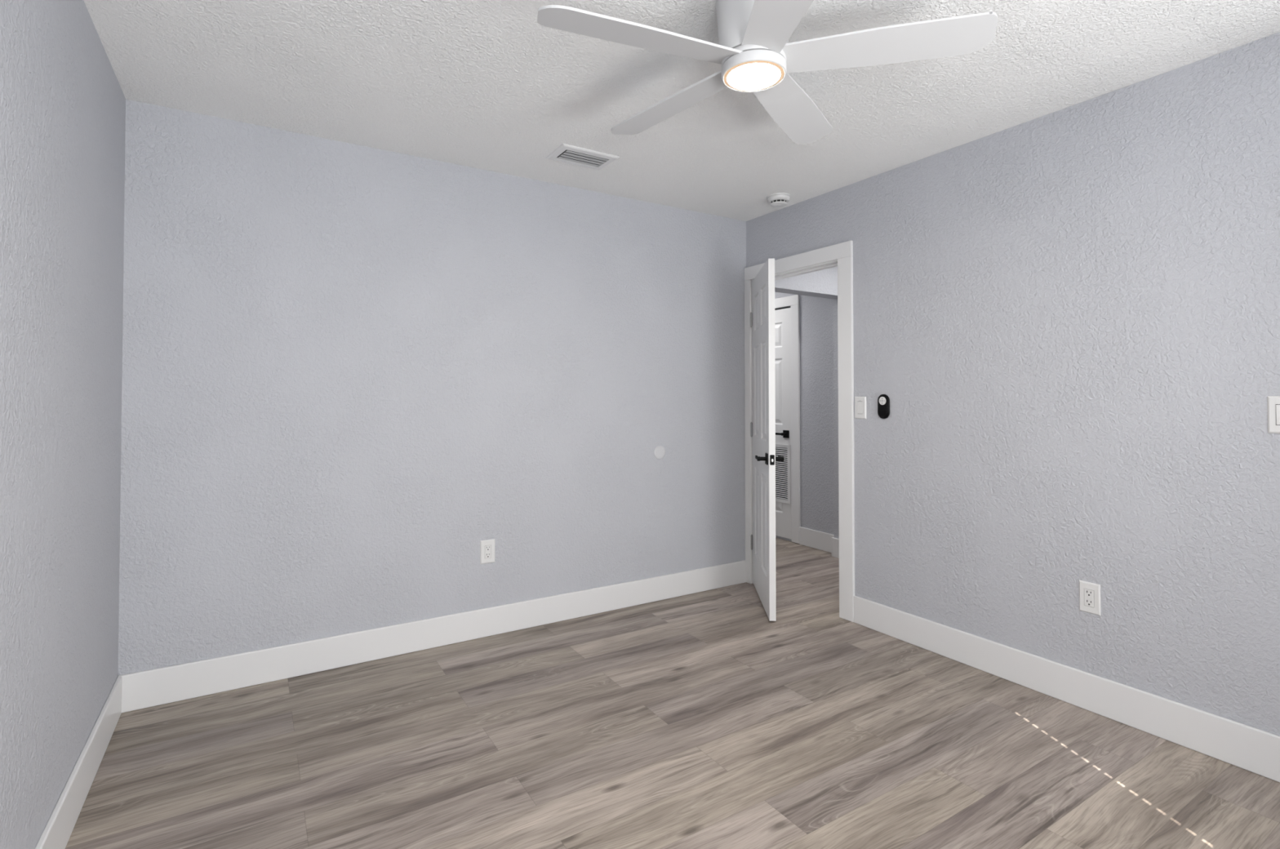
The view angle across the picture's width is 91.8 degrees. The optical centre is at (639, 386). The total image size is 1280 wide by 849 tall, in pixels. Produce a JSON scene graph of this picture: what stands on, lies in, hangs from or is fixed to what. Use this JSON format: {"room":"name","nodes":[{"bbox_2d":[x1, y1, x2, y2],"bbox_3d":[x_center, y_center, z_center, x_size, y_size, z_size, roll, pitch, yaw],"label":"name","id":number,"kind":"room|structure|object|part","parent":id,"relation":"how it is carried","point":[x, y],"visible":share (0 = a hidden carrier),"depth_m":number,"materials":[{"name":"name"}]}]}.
{"room":"empty bedroom","nodes":[
{"label":"empty bedroom","id":0,"kind":"room"},
{"bbox_2d":[0,0,125,848],"bbox_3d":[-0.876,0.035,0.454,0.120,2.440,4.670,1,-1,-32],"label":"wall","id":1,"kind":"structure","parent":0,"point":[63,100],"depth_m":1.64,"materials":[{"name":"grey paint"}]},
{"bbox_2d":[35,676,121,848],"bbox_3d":[-0.846,1.183,0.516,0.015,0.147,4.535,1,-1,-32],"label":"baseboard","id":2,"kind":"structure","parent":1,"relation":"attached to","point":[57,832],"depth_m":1.88,"materials":[{"name":"white paint"}]},
{"bbox_2d":[118,98,839,675],"bbox_3d":[-0.289,0.087,3.651,4.500,2.440,0.135,1,-1,-32],"label":"wall","id":3,"kind":"structure","parent":0,"point":[349,370],"depth_m":3.01,"materials":[{"name":"grey paint"}]},
{"bbox_2d":[117,560,746,712],"bbox_3d":[-0.665,1.228,3.309,3.280,0.147,0.015,1,-1,-32],"label":"baseboard","id":4,"kind":"structure","parent":3,"relation":"attached to","point":[178,682],"depth_m":2.98,"materials":[{"name":"white paint"}]},
{"bbox_2d":[480,538,494,564],"bbox_3d":[-0.794,0.863,3.239,0.079,0.122,0.008,1,-1,-32],"label":"wall outlet","id":5,"kind":"object","parent":3,"relation":"attached to","point":[486,547],"visible":1,"depth_m":3.23,"materials":[{"name":"white plastic"}]},
{"bbox_2d":[484,545,491,558],"bbox_3d":[-0.794,0.863,3.238,0.032,0.066,0.006,1,-1,-32],"label":"receptacle","id":6,"kind":"object","parent":5,"relation":"attached to","point":[487,548],"depth_m":3.24,"materials":[{"name":"white plastic"}]},
{"bbox_2d":[653,445,665,459],"bbox_3d":[0.123,0.408,3.820,0.083,0.083,0.006,1,-1,-32],"label":"bumper cover","id":7,"kind":"object","parent":3,"relation":"attached to","point":[660,451],"visible":1,"depth_m":3.81,"materials":[{"name":"grey"}]},
{"bbox_2d":[65,537,1279,848],"bbox_3d":[0.538,1.337,2.417,4.620,0.100,6.540,1,-1,-32],"label":"floor","id":8,"kind":"structure","parent":0,"point":[700,720],"depth_m":2.14,"materials":[{"name":"plastic"}]},
{"bbox_2d":[84,0,1279,221],"bbox_3d":[0.538,-1.202,2.458,4.620,0.100,6.540,1,-1,-32],"label":"ceiling","id":9,"kind":"structure","parent":0,"point":[481,84],"depth_m":2.33,"materials":[{"name":"white paint"}]},
{"bbox_2d":[545,143,619,169],"bbox_3d":[-0.286,-1.137,3.090,0.306,0.011,0.206,1,-1,-32],"label":"ceiling vent","id":10,"kind":"object","parent":9,"relation":"in","point":[567,153],"visible":1,"depth_m":3.07,"materials":[{"name":"white metal"}]},
{"bbox_2d":[537,0,997,144],"bbox_3d":[0.307,-1.046,1.885,1.261,0.232,1.247,1,-1,-32],"label":"ceiling fan","id":11,"kind":"object","parent":9,"relation":"hanging from","point":[755,54],"visible":1,"depth_m":1.79,"materials":[{"name":"white plastic"}]},
{"bbox_3d":[0.006,-0.979,1.737,0.595,0.036,0.144,0,-1,-22],"label":"blade","id":12,"kind":"part","parent":11,"relation":"part of","materials":[{"name":"white plastic"}]},
{"bbox_3d":[0.110,-0.972,2.151,0.144,0.036,0.595,1,-1,-40],"label":"blade","id":13,"kind":"part","parent":11,"relation":"part of","materials":[{"name":"white plastic"}]},
{"bbox_3d":[0.368,-0.983,1.510,0.144,0.036,0.595,0,-1,-4],"label":"blade","id":14,"kind":"part","parent":11,"relation":"part of","materials":[{"name":"white plastic"}]},
{"bbox_3d":[0.536,-0.972,2.181,0.144,0.036,0.595,-1,-1,32],"label":"blade","id":15,"kind":"part","parent":11,"relation":"part of","materials":[{"name":"white plastic"}]},
{"bbox_3d":[0.696,-0.978,1.784,0.595,0.036,0.144,0,-1,14],"label":"blade","id":16,"kind":"part","parent":11,"relation":"part of","materials":[{"name":"white plastic"}]},
{"bbox_2d":[766,192,791,207],"bbox_3d":[0.827,-1.105,3.698,0.140,0.055,0.140,1,-1,-32],"label":"smoke detector","id":17,"kind":"object","parent":9,"relation":"attached to","point":[777,199],"visible":1,"depth_m":3.66,"materials":[{"name":"white plastic"}]},
{"bbox_2d":[774,292,834,542],"bbox_3d":[1.825,0.103,4.625,0.120,2.440,4.190,1,-1,-32],"label":"wall","id":18,"kind":"structure","parent":0,"point":[816,335],"depth_m":5.11,"materials":[{"name":"grey paint"}]},
{"bbox_2d":[774,306,791,539],"bbox_3d":[1.127,0.314,5.589,0.090,2.006,0.628,1,-1,-32],"label":"door","id":19,"kind":"structure","parent":18,"relation":"in","point":[782,315],"depth_m":5.41,"materials":[{"name":"white paint"}]},
{"bbox_3d":[1.224,0.414,5.398,0.056,0.066,0.145,1,-1,-32],"label":"handle","id":20,"kind":"part","parent":19,"relation":"part of","materials":[{"name":"black metal"}]},
{"bbox_2d":[775,444,791,504],"bbox_3d":[1.132,0.763,5.585,0.008,0.508,0.600,1,-1,-32],"label":"grille","id":21,"kind":"object","parent":19,"relation":"attached to","point":[783,468],"depth_m":5.40,"materials":[{"name":"white plastic"}]},
{"bbox_2d":[774,294,800,543],"bbox_3d":[1.137,0.279,5.595,0.018,2.111,0.805,1,-1,-32],"label":"trim","id":22,"kind":"structure","parent":18,"relation":"attached to","point":[793,301],"depth_m":5.28,"materials":[{"name":"white paint"}]},
{"bbox_2d":[799,526,839,558],"bbox_3d":[2.047,1.240,4.045,0.098,0.147,2.762,1,-1,-32],"label":"baseboard","id":23,"kind":"structure","parent":18,"relation":"attached to","point":[820,540],"depth_m":5.04,"materials":[{"name":"white paint"}]},
{"bbox_2d":[746,31,1279,736],"bbox_3d":[1.514,0.077,3.046,0.120,2.440,6.540,1,-1,-32],"label":"wall","id":24,"kind":"structure","parent":0,"point":[1067,319],"depth_m":2.48,"materials":[{"name":"grey paint"}]},
{"bbox_2d":[750,257,783,621],"bbox_3d":[0.750,0.296,3.786,0.147,2.003,0.733,0,-1,3],"label":"door","id":25,"kind":"structure","parent":24,"relation":"in","point":[762,428],"depth_m":3.59,"materials":[{"name":"white paint"}]},
{"bbox_3d":[0.691,0.408,3.533,0.056,0.062,0.143,0,-1,3],"label":"handle","id":26,"kind":"part","parent":25,"relation":"part of","materials":[{"name":"black metal"}]},
{"bbox_3d":[0.731,0.407,3.428,0.025,0.056,0.003,0,-1,3],"label":"latch plate","id":27,"kind":"part","parent":25,"relation":"part of","materials":[{"name":"black metal"}]},
{"bbox_3d":[0.781,0.408,3.528,0.056,0.062,0.143,0,-1,3],"label":"handle","id":28,"kind":"part","parent":25,"relation":"part of","materials":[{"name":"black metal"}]},
{"bbox_2d":[744,240,854,622],"bbox_3d":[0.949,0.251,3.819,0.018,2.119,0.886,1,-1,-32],"label":"trim","id":29,"kind":"structure","parent":24,"relation":"attached to","point":[842,252],"depth_m":3.50,"materials":[{"name":"white paint"}]},
{"bbox_2d":[854,396,866,418],"bbox_3d":[1.210,0.117,3.410,0.011,0.122,0.074,1,-1,-32],"label":"light switch","id":30,"kind":"object","parent":24,"relation":"attached to","point":[860,402],"visible":1,"depth_m":3.40,"materials":[{"name":"white plastic"}]},
{"bbox_2d":[877,394,889,418],"bbox_3d":[1.286,0.106,3.280,0.019,0.130,0.068,1,-1,-32],"label":"remote","id":31,"kind":"object","parent":24,"relation":"attached to","point":[883,400],"visible":1,"depth_m":3.27,"materials":[{"name":"black plastic"}]},
{"bbox_2d":[853,595,1279,782],"bbox_3d":[1.911,1.211,2.264,0.015,0.147,2.744,1,-1,-32],"label":"baseboard","id":32,"kind":"structure","parent":24,"relation":"attached to","point":[1252,749],"depth_m":2.44,"materials":[{"name":"white paint"}]},
{"bbox_2d":[1079,580,1101,616],"bbox_3d":[1.790,0.843,2.471,0.008,0.122,0.074,1,-1,-32],"label":"wall outlet","id":33,"kind":"object","parent":24,"relation":"attached to","point":[1089,593],"visible":1,"depth_m":2.47,"materials":[{"name":"white plastic"}]},
{"bbox_2d":[1084,588,1093,607],"bbox_3d":[1.789,0.843,2.470,0.006,0.066,0.032,1,-1,-32],"label":"receptacle","id":34,"kind":"object","parent":33,"relation":"attached to","point":[1088,593],"depth_m":2.47,"materials":[{"name":"white plastic"}]},
{"bbox_2d":[1266,395,1279,433],"bbox_3d":[2.084,0.092,2.010,0.010,0.122,0.074,1,-1,-32],"label":"light switch","id":35,"kind":"object","parent":24,"relation":"attached to","point":[1273,402],"visible":1,"depth_m":2.03,"materials":[{"name":"white plastic"}]}
]}

